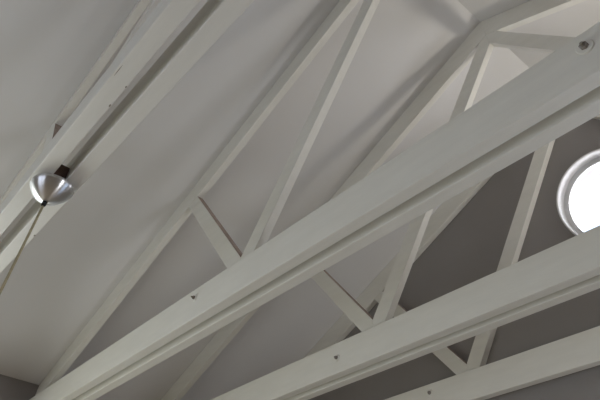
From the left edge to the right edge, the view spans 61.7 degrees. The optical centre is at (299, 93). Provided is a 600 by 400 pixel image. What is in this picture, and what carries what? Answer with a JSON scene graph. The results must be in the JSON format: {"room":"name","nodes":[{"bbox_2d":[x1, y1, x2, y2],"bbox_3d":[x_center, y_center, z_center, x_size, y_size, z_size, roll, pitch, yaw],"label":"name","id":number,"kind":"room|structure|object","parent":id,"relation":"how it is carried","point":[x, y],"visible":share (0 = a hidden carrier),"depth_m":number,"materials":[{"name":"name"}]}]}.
{"room":"loft room","nodes":[
{"label":"loft room","id":0,"kind":"room"},
{"bbox_2d":[0,374,38,399],"bbox_3d":[-3.006,2.241,1.812,6.245,2.866,0.220,34,-56,-24],"label":"wall","id":1,"kind":"structure","parent":0,"point":[11,388],"depth_m":3.35,"materials":[{"name":"grey paint"}]},
{"bbox_2d":[0,0,599,399],"bbox_3d":[-0.618,-1.176,1.693,6.685,1.716,7.309,34,-56,-24],"label":"ceiling","id":2,"kind":"structure","parent":0,"point":[61,278],"depth_m":3.13,"materials":[{"name":"white paint"}]},
{"bbox_2d":[0,0,253,272],"bbox_3d":[-0.180,-0.770,1.808,0.142,1.738,6.867,34,-56,-24],"label":"roof truss","id":3,"kind":"object","parent":2,"relation":"attached to","point":[161,18],"visible":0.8,"depth_m":1.42,"materials":[{"name":"paint"}]},
{"bbox_2d":[0,164,73,294],"bbox_3d":[-0.786,0.519,1.279,0.132,0.897,0.173,5,-50,-2],"label":"pendant light","id":4,"kind":"object","parent":3,"relation":"hanging from","point":[49,189],"visible":1,"depth_m":1.53,"materials":[{"name":"silver metal"}]},
{"bbox_2d":[29,0,599,399],"bbox_3d":[0.487,-0.316,2.170,0.162,1.738,6.867,34,-56,-24],"label":"roof truss","id":5,"kind":"object","parent":2,"relation":"attached to","point":[559,93],"visible":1,"depth_m":1.91,"materials":[{"name":"paint"}]},
{"bbox_2d":[161,0,599,399],"bbox_3d":[1.121,0.115,2.514,0.162,1.738,6.867,34,-56,-24],"label":"roof truss","id":6,"kind":"object","parent":2,"relation":"attached to","point":[569,269],"visible":0.92,"depth_m":2.57,"materials":[{"name":"paint"}]},
{"bbox_2d":[304,114,599,399],"bbox_3d":[1.689,0.497,2.826,0.118,1.726,6.867,34,-56,-24],"label":"roof truss","id":7,"kind":"object","parent":2,"relation":"attached to","point":[474,379],"visible":0.62,"depth_m":2.89,"materials":[{"name":"paint"}]},
{"bbox_2d":[309,118,599,399],"bbox_3d":[1.778,1.432,1.903,0.220,4.340,6.869,34,-56,-24],"label":"wall","id":8,"kind":"structure","parent":0,"point":[469,249],"depth_m":3.16,"materials":[{"name":"grey paint"}]},
{"bbox_2d":[556,148,599,235],"bbox_3d":[1.761,0.578,2.829,0.094,0.600,0.600,34,-56,-24],"label":"window","id":9,"kind":"structure","parent":8,"relation":"in","point":[584,164],"depth_m":3.05,"materials":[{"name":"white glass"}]}
]}

